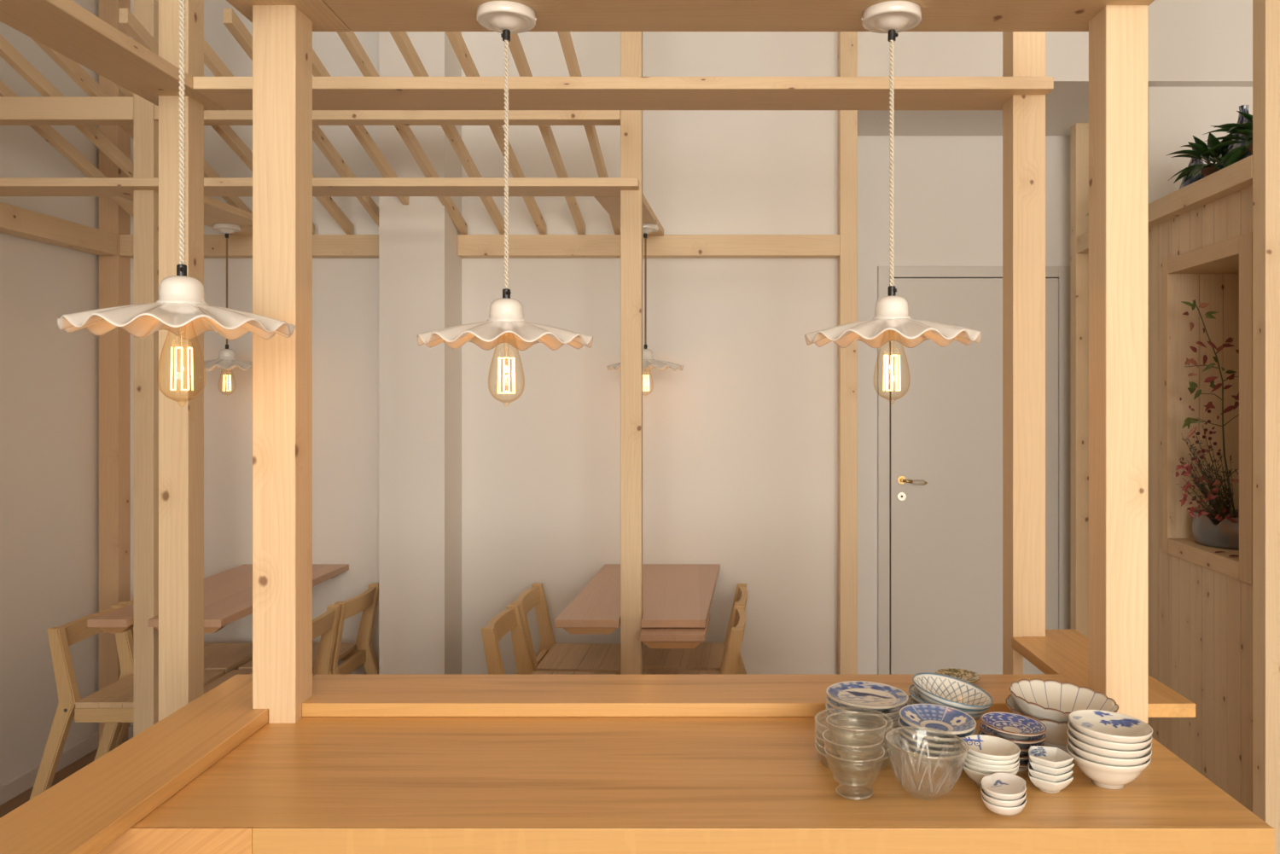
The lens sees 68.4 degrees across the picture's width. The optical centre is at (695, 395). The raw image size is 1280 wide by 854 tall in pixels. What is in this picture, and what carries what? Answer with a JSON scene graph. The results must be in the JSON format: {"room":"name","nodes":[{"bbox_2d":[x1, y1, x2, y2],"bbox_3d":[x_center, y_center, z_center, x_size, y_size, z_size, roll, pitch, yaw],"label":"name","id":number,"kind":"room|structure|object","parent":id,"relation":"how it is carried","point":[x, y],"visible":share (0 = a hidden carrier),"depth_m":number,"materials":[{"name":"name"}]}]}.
{"room":"restaurant","nodes":[
{"label":"restaurant","id":0,"kind":"room"},
{"bbox_2d":[0,748,98,818],"bbox_3d":[0.350,1.550,-0.800,6.100,0.100,11.800,0,0,0],"label":"floor","id":1,"kind":"structure","parent":0,"point":[21,799],"depth_m":3.67,"materials":[{"name":"brown wood"}]},
{"bbox_2d":[98,0,130,744],"bbox_3d":[-2.493,-0.180,4.027,0.085,3.360,0.085,0,0,0],"label":"post","id":2,"kind":"object","parent":1,"relation":"on","point":[114,270],"visible":0.48,"depth_m":3.98,"materials":[{"name":"brown wood"}]},
{"bbox_2d":[29,605,223,799],"bbox_3d":[-2.044,1.147,3.375,0.512,0.705,0.382,0,0,0],"label":"dining chair","id":3,"kind":"object","parent":1,"relation":"on","point":[112,705],"visible":0.48,"depth_m":3.19,"materials":[{"name":"brown wood"}]},
{"bbox_2d":[133,0,158,737],"bbox_3d":[-1.823,-0.180,3.135,0.067,3.360,0.070,0,0,0],"label":"post","id":4,"kind":"object","parent":1,"relation":"on","point":[145,127],"visible":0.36,"depth_m":3.10,"materials":[{"name":"brown wood"}]},
{"bbox_2d":[154,104,620,125],"bbox_3d":[-1.019,-0.948,3.135,1.540,0.076,0.070,0,0,0],"label":"beam","id":5,"kind":"structure","parent":4,"relation":"attached to","point":[211,117],"depth_m":3.10,"materials":[{"name":"brown wood"}]},
{"bbox_2d":[312,49,408,204],"bbox_3d":[-1.197,-0.957,3.283,0.027,0.379,1.007,0,0,3],"label":"rafter","id":6,"kind":"object","parent":5,"relation":"on","point":[360,132],"visible":0.29,"depth_m":3.40,"materials":[{"name":"brown wood"}]},
{"bbox_2d":[0,674,314,853],"bbox_3d":[-0.820,1.022,1.226,0.155,0.955,1.212,0,0,0],"label":"ledge","id":7,"kind":"object","parent":1,"relation":"on","point":[87,811],"visible":0.8,"depth_m":1.34,"materials":[{"name":"brown wood"}]},
{"bbox_2d":[158,0,203,721],"bbox_3d":[-1.183,-0.180,2.160,0.068,3.360,0.070,0,0,0],"label":"post","id":8,"kind":"object","parent":1,"relation":"on","point":[181,413],"visible":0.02,"depth_m":2.12,"materials":[{"name":"brown wood"}]},
{"bbox_2d":[0,0,226,110],"bbox_3d":[-1.187,-0.691,1.467,0.148,0.028,1.534,0,0,0],"label":"beam","id":9,"kind":"structure","parent":8,"relation":"attached to","point":[66,27],"depth_m":1.83,"materials":[{"name":"brown wood"}]},
{"bbox_2d":[113,599,252,749],"bbox_3d":[-2.049,1.147,3.775,0.512,0.705,0.382,0,0,0],"label":"dining chair","id":10,"kind":"object","parent":1,"relation":"on","point":[227,657],"visible":0.16,"depth_m":3.74,"materials":[{"name":"brown wood"}]},
{"bbox_2d":[203,605,341,693],"bbox_3d":[-1.509,1.147,3.378,0.512,0.705,0.382,0,0,2],"label":"dining chair","id":11,"kind":"object","parent":1,"relation":"on","point":[325,625],"visible":0.09,"depth_m":3.53,"materials":[{"name":"brown wood"}]},
{"bbox_2d":[238,583,378,674],"bbox_3d":[-1.493,1.147,3.778,0.512,0.705,0.382,0,0,2],"label":"dining chair","id":12,"kind":"object","parent":1,"relation":"on","point":[358,653],"visible":0.28,"depth_m":3.85,"materials":[{"name":"brown wood"}]},
{"bbox_2d":[481,604,616,674],"bbox_3d":[-0.561,1.147,3.370,0.512,0.705,0.382,0,0,3],"label":"dining chair","id":13,"kind":"object","parent":1,"relation":"on","point":[510,619],"visible":0.18,"depth_m":3.51,"materials":[{"name":"brown wood"}]},
{"bbox_2d":[511,583,620,674],"bbox_3d":[-0.537,1.147,3.770,0.512,0.705,0.382,0,0,3],"label":"dining chair","id":14,"kind":"object","parent":1,"relation":"on","point":[552,656],"visible":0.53,"depth_m":3.79,"materials":[{"name":"brown wood"}]},
{"bbox_2d":[620,31,642,674],"bbox_3d":[-0.213,-0.180,3.135,0.070,3.360,0.070,0,0,0],"label":"post","id":15,"kind":"object","parent":1,"relation":"on","point":[631,42],"visible":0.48,"depth_m":3.10,"materials":[{"name":"brown wood"}]},
{"bbox_2d":[97,716,1274,853],"bbox_3d":[-0.068,1.035,1.534,1.659,0.930,0.599,0,0,0],"label":"countertop","id":16,"kind":"structure","parent":1,"relation":"on","point":[311,785],"depth_m":1.32,"materials":[{"name":"brown wood"}]},
{"bbox_2d":[252,5,312,723],"bbox_3d":[-0.733,-0.053,1.667,0.075,1.247,0.074,0,0,0],"label":"post","id":17,"kind":"object","parent":16,"relation":"on","point":[282,34],"visible":1,"depth_m":1.63,"materials":[{"name":"brown wood"}]},
{"bbox_2d":[226,0,350,31],"bbox_3d":[-0.725,-0.691,1.151,0.165,0.028,1.201,0,0,0],"label":"beam","id":18,"kind":"structure","parent":17,"relation":"on","point":[323,19],"depth_m":1.65,"materials":[{"name":"brown wood"}]},
{"bbox_2d":[57,0,295,390],"bbox_3d":[-0.755,-0.330,1.380,0.307,0.694,0.301,0,0,26],"label":"pendant lamp","id":19,"kind":"object","parent":18,"relation":"hanging from","point":[181,309],"visible":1,"depth_m":1.37,"materials":[{"name":"white ceramic"}]},
{"bbox_2d":[301,674,1070,716],"bbox_3d":[-0.015,0.557,1.746,1.453,0.025,0.174,0,0,0],"label":"ledge","id":20,"kind":"object","parent":16,"relation":"on","point":[333,695],"visible":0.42,"depth_m":1.72,"materials":[{"name":"brown wood"}]},
{"bbox_2d":[825,716,899,739],"bbox_3d":[0.290,0.559,1.585,0.139,0.021,0.139,0,0,12],"label":"plate","id":21,"kind":"object","parent":16,"relation":"on","point":[896,732],"visible":0.27,"depth_m":1.55,"materials":[{"name":"paint"}]},
{"bbox_2d":[825,709,898,733],"bbox_3d":[0.289,0.548,1.585,0.139,0.022,0.139,0,0,2],"label":"plate","id":22,"kind":"object","parent":21,"relation":"on","point":[835,718],"visible":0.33,"depth_m":1.55,"materials":[{"name":"ceramic"}]},
{"bbox_2d":[825,701,899,727],"bbox_3d":[0.289,0.536,1.585,0.139,0.023,0.139,0,0,-7],"label":"plate","id":23,"kind":"object","parent":22,"relation":"on","point":[845,716],"visible":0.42,"depth_m":1.55,"materials":[{"name":"ceramic"}]},
{"bbox_2d":[826,696,909,720],"bbox_3d":[0.290,0.525,1.584,0.138,0.023,0.139,0,0,-1],"label":"plate","id":24,"kind":"object","parent":23,"relation":"on","point":[832,703],"visible":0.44,"depth_m":1.55,"materials":[{"name":"ceramic"}]},
{"bbox_2d":[826,680,908,713],"bbox_3d":[0.290,0.514,1.586,0.138,0.024,0.139,0,0,-15],"label":"plate","id":25,"kind":"object","parent":24,"relation":"on","point":[878,697],"visible":1,"depth_m":1.60,"materials":[{"name":"ceramic"}]},
{"bbox_2d":[897,738,960,767],"bbox_3d":[0.376,0.557,1.466,0.118,0.025,0.118,0,0,1],"label":"dish","id":26,"kind":"object","parent":16,"relation":"on","point":[944,762],"visible":0.33,"depth_m":1.44,"materials":[{"name":"paint"}]},
{"bbox_2d":[898,732,960,757],"bbox_3d":[0.377,0.546,1.465,0.118,0.026,0.118,0,0,-6],"label":"dish","id":27,"kind":"object","parent":26,"relation":"on","point":[914,746],"visible":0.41,"depth_m":1.43,"materials":[{"name":"paint"}]},
{"bbox_2d":[898,724,975,751],"bbox_3d":[0.377,0.536,1.465,0.118,0.028,0.118,0,0,-40],"label":"dish","id":28,"kind":"object","parent":27,"relation":"on","point":[924,745],"visible":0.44,"depth_m":1.43,"materials":[{"name":"paint"}]},
{"bbox_2d":[898,704,976,738],"bbox_3d":[0.378,0.514,1.465,0.117,0.031,0.118,0,0,16],"label":"dish","id":29,"kind":"object","parent":28,"relation":"on","point":[956,722],"visible":0.95,"depth_m":1.48,"materials":[{"name":"ceramic"}]},
{"bbox_2d":[907,695,986,721],"bbox_3d":[0.422,0.545,1.583,0.134,0.050,0.134,0,0,-1],"label":"bowl","id":30,"kind":"object","parent":16,"relation":"on","point":[976,718],"visible":0.06,"depth_m":1.54,"materials":[{"name":"ceramic"}]},
{"bbox_2d":[908,684,989,715],"bbox_3d":[0.427,0.530,1.582,0.134,0.060,0.134,0,0,33],"label":"bowl","id":31,"kind":"object","parent":30,"relation":"on","point":[913,693],"visible":0.14,"depth_m":1.55,"materials":[{"name":"ceramic"}]},
{"bbox_2d":[912,672,993,710],"bbox_3d":[0.432,0.515,1.579,0.134,0.070,0.133,0,0,-36],"label":"bowl","id":32,"kind":"object","parent":31,"relation":"on","point":[935,689],"visible":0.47,"depth_m":1.61,"materials":[{"name":"ceramic"}]},
{"bbox_2d":[962,764,1018,787],"bbox_3d":[0.430,0.555,1.375,0.083,0.030,0.083,0,0,-3],"label":"bowl","id":33,"kind":"object","parent":16,"relation":"on","point":[976,776],"visible":0.21,"depth_m":1.35,"materials":[{"name":"ceramic"}]},
{"bbox_2d":[960,756,1019,774],"bbox_3d":[0.431,0.548,1.375,0.083,0.031,0.083,0,0,-4],"label":"bowl","id":34,"kind":"object","parent":33,"relation":"on","point":[968,765],"visible":0.25,"depth_m":1.34,"materials":[{"name":"ceramic"}]},
{"bbox_2d":[960,750,1019,769],"bbox_3d":[0.431,0.541,1.374,0.083,0.032,0.083,0,0,-25],"label":"bowl","id":35,"kind":"object","parent":34,"relation":"on","point":[968,760],"visible":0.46,"depth_m":1.34,"materials":[{"name":"ceramic"}]},
{"bbox_2d":[960,744,1019,765],"bbox_3d":[0.430,0.534,1.374,0.083,0.032,0.083,0,0,-6],"label":"bowl","id":36,"kind":"object","parent":35,"relation":"on","point":[969,756],"visible":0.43,"depth_m":1.34,"materials":[{"name":"ceramic"}]},
{"bbox_2d":[960,734,1020,760],"bbox_3d":[0.432,0.527,1.374,0.083,0.033,0.083,0,0,-7],"label":"bowl","id":37,"kind":"object","parent":36,"relation":"on","point":[980,746],"visible":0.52,"depth_m":1.40,"materials":[{"name":"ceramic"}]},
{"bbox_2d":[981,794,1026,815],"bbox_3d":[0.425,0.561,1.292,0.066,0.018,0.074,0,0,-3],"label":"dish","id":38,"kind":"object","parent":16,"relation":"on","point":[997,810],"visible":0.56,"depth_m":1.26,"materials":[{"name":"ceramic"}]},
{"bbox_2d":[980,786,1026,807],"bbox_3d":[0.424,0.552,1.291,0.066,0.018,0.074,1,0,2],"label":"dish","id":39,"kind":"object","parent":38,"relation":"on","point":[993,801],"visible":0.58,"depth_m":1.26,"materials":[{"name":"ceramic"}]},
{"bbox_2d":[980,772,1026,801],"bbox_3d":[0.425,0.543,1.292,0.066,0.018,0.074,1,0,0],"label":"dish","id":40,"kind":"object","parent":39,"relation":"on","point":[1000,786],"visible":1,"depth_m":1.31,"materials":[{"name":"ceramic"}]},
{"bbox_2d":[1018,760,1029,772],"bbox_3d":[0.486,0.560,1.445,0.097,0.019,0.097,0,0,-11],"label":"saucer","id":41,"kind":"object","parent":16,"relation":"on","point":[1022,767],"visible":0.05,"depth_m":1.42,"materials":[{"name":"ceramic"}]},
{"bbox_2d":[1018,754,1029,763],"bbox_3d":[0.486,0.548,1.446,0.097,0.020,0.097,0,0,17],"label":"saucer","id":42,"kind":"object","parent":41,"relation":"on","point":[1025,759],"visible":0.12,"depth_m":1.42,"materials":[{"name":"ceramic"}]},
{"bbox_2d":[978,730,1044,756],"bbox_3d":[0.486,0.536,1.445,0.097,0.022,0.097,0,0,-9],"label":"saucer","id":43,"kind":"object","parent":42,"relation":"on","point":[1024,752],"visible":0.12,"depth_m":1.43,"materials":[{"name":"ceramic"}]},
{"bbox_2d":[979,722,1045,748],"bbox_3d":[0.488,0.524,1.445,0.097,0.023,0.097,0,0,1],"label":"saucer","id":44,"kind":"object","parent":43,"relation":"on","point":[1021,744],"visible":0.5,"depth_m":1.42,"materials":[{"name":"ceramic"}]},
{"bbox_2d":[980,711,1046,740],"bbox_3d":[0.488,0.512,1.444,0.096,0.024,0.097,0,0,2],"label":"saucer","id":45,"kind":"object","parent":44,"relation":"on","point":[1007,725],"visible":1,"depth_m":1.45,"materials":[{"name":"ceramic"}]},
{"bbox_2d":[1005,694,1069,753],"bbox_3d":[0.594,0.538,1.533,0.168,0.063,0.166,0,0,2],"label":"bowl","id":46,"kind":"object","parent":16,"relation":"on","point":[1056,736],"visible":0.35,"depth_m":1.48,"materials":[{"name":"ceramic"}]},
{"bbox_2d":[1008,678,1118,722],"bbox_3d":[0.599,0.520,1.531,0.166,0.073,0.167,0,0,-30],"label":"bowl","id":47,"kind":"object","parent":46,"relation":"on","point":[1050,700],"visible":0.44,"depth_m":1.58,"materials":[{"name":"ceramic"}]},
{"bbox_2d":[1011,629,1195,717],"bbox_3d":[0.798,0.558,1.921,0.172,0.025,0.528,0,0,0],"label":"ledge","id":48,"kind":"object","parent":16,"relation":"on","point":[1064,653],"visible":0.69,"depth_m":1.91,"materials":[{"name":"brown wood"}]},
{"bbox_2d":[1066,744,1151,789],"bbox_3d":[0.606,0.547,1.378,0.114,0.046,0.114,0,0,0],"label":"bowl","id":49,"kind":"object","parent":16,"relation":"on","point":[1102,776],"visible":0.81,"depth_m":1.34,"materials":[{"name":"ceramic"}]},
{"bbox_2d":[1067,737,1151,767],"bbox_3d":[0.607,0.536,1.378,0.114,0.047,0.114,0,0,-4],"label":"bowl","id":50,"kind":"object","parent":49,"relation":"on","point":[1082,754],"visible":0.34,"depth_m":1.33,"materials":[{"name":"ceramic"}]},
{"bbox_2d":[1067,728,1151,759],"bbox_3d":[0.607,0.525,1.378,0.114,0.048,0.114,0,0,8],"label":"bowl","id":51,"kind":"object","parent":50,"relation":"on","point":[1090,749],"visible":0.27,"depth_m":1.33,"materials":[{"name":"ceramic"}]},
{"bbox_2d":[1067,721,1151,751],"bbox_3d":[0.608,0.514,1.379,0.114,0.049,0.114,0,0,14],"label":"bowl","id":52,"kind":"object","parent":51,"relation":"on","point":[1085,739],"visible":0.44,"depth_m":1.33,"materials":[{"name":"ceramic"}]},
{"bbox_2d":[1068,709,1152,743],"bbox_3d":[0.608,0.503,1.377,0.113,0.050,0.114,0,0,7],"label":"bowl","id":53,"kind":"object","parent":52,"relation":"on","point":[1103,725],"visible":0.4,"depth_m":1.41,"materials":[{"name":"ceramic"}]},
{"bbox_2d":[1088,5,1147,723],"bbox_3d":[0.750,-0.053,1.667,0.074,1.247,0.074,0,0,0],"label":"post","id":54,"kind":"object","parent":16,"relation":"on","point":[1118,34],"visible":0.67,"depth_m":1.63,"materials":[{"name":"brown wood"}]},
{"bbox_2d":[323,0,1154,31],"bbox_3d":[0.074,-0.691,1.668,1.429,0.028,0.166,0,0,0],"label":"beam","id":55,"kind":"structure","parent":54,"relation":"on","point":[358,15],"depth_m":1.68,"materials":[{"name":"brown wood"}]},
{"bbox_2d":[416,0,593,393],"bbox_3d":[-0.334,-0.328,1.660,0.301,0.698,0.307,0,0,-13],"label":"pendant lamp","id":56,"kind":"object","parent":55,"relation":"hanging from","point":[506,323],"visible":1,"depth_m":1.64,"materials":[{"name":"white ceramic"}]},
{"bbox_2d":[804,0,981,390],"bbox_3d":[0.347,-0.331,1.660,0.307,0.693,0.301,0,0,-26],"label":"pendant lamp","id":57,"kind":"object","parent":55,"relation":"hanging from","point":[891,321],"visible":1,"depth_m":1.64,"materials":[{"name":"white ceramic"}]},
{"bbox_2d":[642,605,746,674],"bbox_3d":[0.017,1.147,3.381,0.512,0.705,0.382,0,0,4],"label":"dining chair","id":58,"kind":"object","parent":1,"relation":"on","point":[730,661],"visible":0.25,"depth_m":3.37,"materials":[{"name":"brown wood"}]},
{"bbox_2d":[642,583,748,674],"bbox_3d":[0.045,1.147,3.781,0.512,0.705,0.382,0,0,4],"label":"dining chair","id":59,"kind":"object","parent":1,"relation":"on","point":[706,656],"visible":0.36,"depth_m":3.75,"materials":[{"name":"brown wood"}]},
{"bbox_2d":[837,31,857,674],"bbox_3d":[0.653,-0.180,4.032,0.074,3.360,0.075,0,0,0],"label":"post","id":60,"kind":"object","parent":1,"relation":"on","point":[847,41],"visible":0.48,"depth_m":4.00,"materials":[{"name":"brown wood"}]},
{"bbox_2d":[1002,31,1045,674],"bbox_3d":[0.753,-0.180,2.154,0.074,3.360,0.072,0,0,0],"label":"post","id":61,"kind":"object","parent":1,"relation":"on","point":[1023,52],"visible":0.76,"depth_m":2.12,"materials":[{"name":"brown wood"}]},
{"bbox_2d":[192,76,1053,110],"bbox_3d":[-0.160,-0.691,2.155,1.905,0.028,0.158,0,0,0],"label":"beam","id":62,"kind":"structure","parent":61,"relation":"attached to","point":[231,93],"depth_m":2.10,"materials":[{"name":"brown wood"}]},
{"bbox_2d":[1070,122,1088,638],"bbox_3d":[1.942,-0.019,4.735,0.073,3.038,0.070,0,0,0],"label":"post","id":63,"kind":"object","parent":1,"relation":"on","point":[1079,131],"visible":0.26,"depth_m":4.70,"materials":[{"name":"brown wood"}]},
{"bbox_2d":[1076,154,1252,812],"bbox_3d":[2.124,0.356,3.872,0.520,2.287,1.627,0,0,3],"label":"wall","id":64,"kind":"structure","parent":1,"relation":"on","point":[1200,234],"depth_m":3.67,"materials":[{"name":"brown wood"}]},
{"bbox_2d":[1167,133,1245,183],"bbox_3d":[2.020,-0.897,3.632,0.362,0.222,0.406,0,0,0],"label":"potted plant","id":65,"kind":"object","parent":64,"relation":"on","point":[1200,147],"visible":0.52,"depth_m":3.60,"materials":[{"name":"green plant"}]},
{"bbox_2d":[1192,509,1239,550],"bbox_3d":[2.095,0.517,3.620,0.320,0.120,0.320,0,0,40],"label":"vase","id":66,"kind":"object","parent":64,"relation":"on","point":[1206,532],"visible":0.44,"depth_m":3.55,"materials":[{"name":"ceramic"}]},
{"bbox_2d":[1176,433,1234,524],"bbox_3d":[1.943,0.332,3.577,0.236,0.374,0.100,0,0,0],"label":"bunch","id":67,"kind":"object","parent":66,"relation":"in","point":[1201,485],"visible":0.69,"depth_m":3.58,"materials":[{"name":"brown plant"}]},
{"bbox_2d":[1175,397,1238,523],"bbox_3d":[1.889,0.258,3.503,0.240,0.500,0.132,0,0,0],"label":"sprig","id":68,"kind":"object","parent":66,"relation":"in","point":[1183,467],"visible":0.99,"depth_m":3.52,"materials":[{"name":"red plant"}]},
{"bbox_2d":[1181,299,1239,517],"bbox_3d":[1.959,0.087,3.558,0.280,0.896,0.122,0,0,0],"label":"branch","id":69,"kind":"object","parent":66,"relation":"in","point":[1188,421],"visible":0.95,"depth_m":3.55,"materials":[{"name":"red"}]},
{"bbox_2d":[1201,110,1252,170],"bbox_3d":[2.019,-0.905,3.275,0.444,0.260,0.432,0,0,28],"label":"potted plant","id":70,"kind":"object","parent":64,"relation":"on","point":[1236,154],"visible":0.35,"depth_m":3.35,"materials":[{"name":"green plant"}]},
{"bbox_2d":[1252,0,1279,853],"bbox_3d":[1.859,-0.180,3.035,0.074,3.360,0.070,0,0,0],"label":"post","id":71,"kind":"object","parent":1,"relation":"on","point":[1265,13],"visible":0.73,"depth_m":3.00,"materials":[{"name":"brown wood"}]},
{"bbox_2d":[0,0,98,785],"bbox_3d":[-2.610,-0.180,-1.250,0.120,3.360,10.900,0,0,0],"label":"wall","id":72,"kind":"structure","parent":0,"point":[49,375],"depth_m":3.67,"materials":[{"name":"white paint"}]},
{"bbox_2d":[0,731,98,805],"bbox_3d":[-2.543,1.467,-1.215,0.014,0.066,10.570,0,0,0],"label":"baseboard","id":73,"kind":"structure","parent":72,"relation":"attached to","point":[26,781],"depth_m":3.62,"materials":[{"name":"white paint"}]},
{"bbox_2d":[0,202,116,255],"bbox_3d":[-2.501,-0.637,2.590,0.085,0.089,2.780,0,0,0],"label":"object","id":74,"kind":"structure","parent":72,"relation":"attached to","point":[16,221],"depth_m":3.60,"materials":[{"name":"brown wood"}]},
{"bbox_2d":[0,177,639,196],"bbox_3d":[-1.343,-0.691,3.122,2.314,0.028,0.158,0,0,0],"label":"beam","id":75,"kind":"structure","parent":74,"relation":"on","point":[8,186],"depth_m":3.05,"materials":[{"name":"brown wood"}]},
{"bbox_2d":[0,96,133,125],"bbox_3d":[-2.204,-0.948,3.135,0.692,0.076,0.070,0,0,0],"label":"beam","id":76,"kind":"structure","parent":72,"relation":"attached to","point":[14,110],"depth_m":3.10,"materials":[{"name":"brown wood"}]},
{"bbox_2d":[378,31,461,674],"bbox_3d":[-1.145,-0.180,3.930,0.264,3.360,0.280,0,0,0],"label":"wall pillar","id":77,"kind":"structure","parent":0,"point":[420,265],"depth_m":3.79,"materials":[{"name":"white paint"}]},
{"bbox_2d":[130,0,837,726],"bbox_3d":[-0.930,-0.180,4.130,3.240,3.360,0.120,0,0,0],"label":"wall","id":78,"kind":"structure","parent":0,"point":[740,443],"depth_m":4.07,"materials":[{"name":"white paint"}]},
{"bbox_2d":[119,234,133,258],"bbox_3d":[-2.419,-0.631,4.030,0.054,0.098,0.080,0,0,0],"label":"wall plate","id":79,"kind":"object","parent":78,"relation":"attached to","point":[125,241],"depth_m":3.99,"materials":[{"name":"brown wood"}]},
{"bbox_2d":[0,34,133,177],"bbox_3d":[-2.151,-0.916,3.405,0.027,0.461,1.250,0,0,0],"label":"rafter","id":80,"kind":"object","parent":79,"relation":"on","point":[8,52],"visible":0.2,"depth_m":3.11,"materials":[{"name":"brown wood"}]},
{"bbox_2d":[0,80,133,216],"bbox_3d":[-2.309,-0.916,3.405,0.027,0.461,1.250,0,0,0],"label":"rafter","id":81,"kind":"object","parent":79,"relation":"on","point":[49,133],"visible":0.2,"depth_m":3.45,"materials":[{"name":"brown wood"}]},
{"bbox_2d":[30,37,232,234],"bbox_3d":[-1.994,-0.916,3.405,0.027,0.461,1.250,0,0,1],"label":"rafter","id":82,"kind":"object","parent":79,"relation":"on","point":[71,67],"visible":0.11,"depth_m":3.03,"materials":[{"name":"brown wood"}]},
{"bbox_2d":[87,564,349,633],"bbox_3d":[-1.744,0.758,3.566,0.486,0.050,1.000,0,0,0],"label":"dining table","id":83,"kind":"object","parent":78,"relation":"attached to","point":[228,595],"visible":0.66,"depth_m":3.33,"materials":[{"name":"brown wood"}]},
{"bbox_2d":[203,234,252,258],"bbox_3d":[-1.986,-0.631,4.030,0.203,0.098,0.080,0,0,0],"label":"wall plate","id":84,"kind":"object","parent":78,"relation":"attached to","point":[239,247],"depth_m":3.99,"materials":[{"name":"brown wood"}]},
{"bbox_2d":[119,196,252,235],"bbox_3d":[-1.840,-0.691,3.602,0.240,0.028,0.797,0,0,1],"label":"beam","id":85,"kind":"structure","parent":84,"relation":"on","point":[215,211],"depth_m":3.56,"materials":[{"name":"brown wood"}]},
{"bbox_2d":[203,223,252,390],"bbox_3d":[-1.872,-0.335,3.750,0.307,0.684,0.301,0,0,26],"label":"pendant lamp","id":86,"kind":"object","parent":85,"relation":"hanging from","point":[227,361],"visible":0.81,"depth_m":3.73,"materials":[{"name":"white ceramic"}]},
{"bbox_2d":[118,8,314,234],"bbox_3d":[-1.670,-0.916,3.405,0.027,0.461,1.251,0,0,2],"label":"rafter","id":87,"kind":"object","parent":84,"relation":"on","point":[130,24],"visible":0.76,"depth_m":2.92,"materials":[{"name":"brown wood"}]},
{"bbox_2d":[203,39,353,234],"bbox_3d":[-1.511,-0.916,3.405,0.027,0.461,1.252,0,0,3],"label":"rafter","id":88,"kind":"object","parent":84,"relation":"on","point":[213,62],"visible":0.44,"depth_m":3.73,"materials":[{"name":"brown wood"}]},
{"bbox_2d":[312,234,378,258],"bbox_3d":[-1.487,-0.631,4.030,0.279,0.098,0.080,0,0,0],"label":"wall plate","id":89,"kind":"object","parent":78,"relation":"attached to","point":[342,247],"depth_m":3.99,"materials":[{"name":"brown wood"}]},
{"bbox_2d":[222,8,378,226],"bbox_3d":[-1.352,-0.916,3.405,0.027,0.461,1.252,0,0,3],"label":"rafter","id":90,"kind":"object","parent":89,"relation":"on","point":[230,20],"visible":0.56,"depth_m":3.38,"materials":[{"name":"brown wood"}]},
{"bbox_2d":[554,564,719,648],"bbox_3d":[-0.179,0.771,3.535,0.496,0.076,1.097,0,0,4],"label":"dining table","id":91,"kind":"object","parent":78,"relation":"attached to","point":[677,598],"visible":0.91,"depth_m":3.27,"materials":[{"name":"brown wood"}]},
{"bbox_2d":[457,234,839,258],"bbox_3d":[-0.199,-0.637,4.030,1.627,0.089,0.080,0,0,0],"label":"wooden beam","id":92,"kind":"structure","parent":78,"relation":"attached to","point":[468,246],"depth_m":3.99,"materials":[{"name":"brown wood"}]},
{"bbox_2d":[336,29,467,234],"bbox_3d":[-1.029,-0.916,3.405,0.027,0.461,1.253,0,0,3],"label":"rafter","id":93,"kind":"object","parent":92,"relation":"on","point":[349,39],"visible":0.55,"depth_m":3.37,"materials":[{"name":"brown wood"}]},
{"bbox_2d":[389,31,506,234],"bbox_3d":[-0.865,-0.916,3.405,0.027,0.461,1.253,0,0,4],"label":"rafter","id":94,"kind":"object","parent":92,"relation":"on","point":[402,40],"visible":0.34,"depth_m":3.37,"materials":[{"name":"brown wood"}]},
{"bbox_2d":[445,31,546,234],"bbox_3d":[-0.697,-0.916,3.405,0.027,0.461,1.254,0,0,4],"label":"rafter","id":95,"kind":"object","parent":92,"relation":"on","point":[456,38],"visible":0.48,"depth_m":3.35,"materials":[{"name":"brown wood"}]},
{"bbox_2d":[508,33,585,234],"bbox_3d":[-0.526,-0.916,3.405,0.027,0.461,1.253,0,0,4],"label":"rafter","id":96,"kind":"object","parent":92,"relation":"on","point":[514,45],"visible":0.54,"depth_m":3.39,"materials":[{"name":"brown wood"}]},
{"bbox_2d":[557,31,620,234],"bbox_3d":[-0.368,-0.916,3.405,0.027,0.461,1.252,0,0,3],"label":"rafter","id":97,"kind":"object","parent":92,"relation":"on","point":[565,37],"visible":0.34,"depth_m":3.30,"materials":[{"name":"brown wood"}]},
{"bbox_2d":[857,0,1252,90],"bbox_3d":[1.995,-1.611,4.130,2.610,0.499,0.120,0,0,0],"label":"wall","id":98,"kind":"structure","parent":78,"relation":"attached to","point":[1191,43],"depth_m":4.07,"materials":[{"name":"white paint"}]},
{"bbox_2d":[857,135,1070,674],"bbox_3d":[1.345,0.070,4.990,1.550,2.861,0.120,0,0,0],"label":"wall","id":99,"kind":"structure","parent":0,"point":[948,189],"depth_m":4.93,"materials":[{"name":"white paint"}]},
{"bbox_2d":[877,266,1070,674],"bbox_3d":[1.459,0.412,4.919,1.006,2.176,0.022,0,0,0],"label":"door frame","id":100,"kind":"structure","parent":99,"relation":"attached to","point":[1062,273],"depth_m":4.91,"materials":[{"name":"white paint"}]},
{"bbox_2d":[890,278,1058,674],"bbox_3d":[1.459,0.442,4.884,0.874,2.104,0.088,0,0,0],"label":"door","id":101,"kind":"structure","parent":100,"relation":"in","point":[946,412],"depth_m":4.90,"materials":[{"name":"white paint"}]},
{"bbox_2d":[857,90,1088,135],"bbox_3d":[1.345,-1.391,4.620,1.550,0.059,0.860,0,0,0],"label":"wall","id":102,"kind":"structure","parent":0,"point":[1064,109],"depth_m":4.64,"materials":[{"name":"white paint"}]},
{"bbox_2d":[1147,87,1252,203],"bbox_3d":[2.650,0.070,4.536,1.300,2.861,0.788,0,0,0],"label":"wall","id":103,"kind":"structure","parent":0,"point":[1175,114],"depth_m":4.14,"materials":[{"name":"white paint"}]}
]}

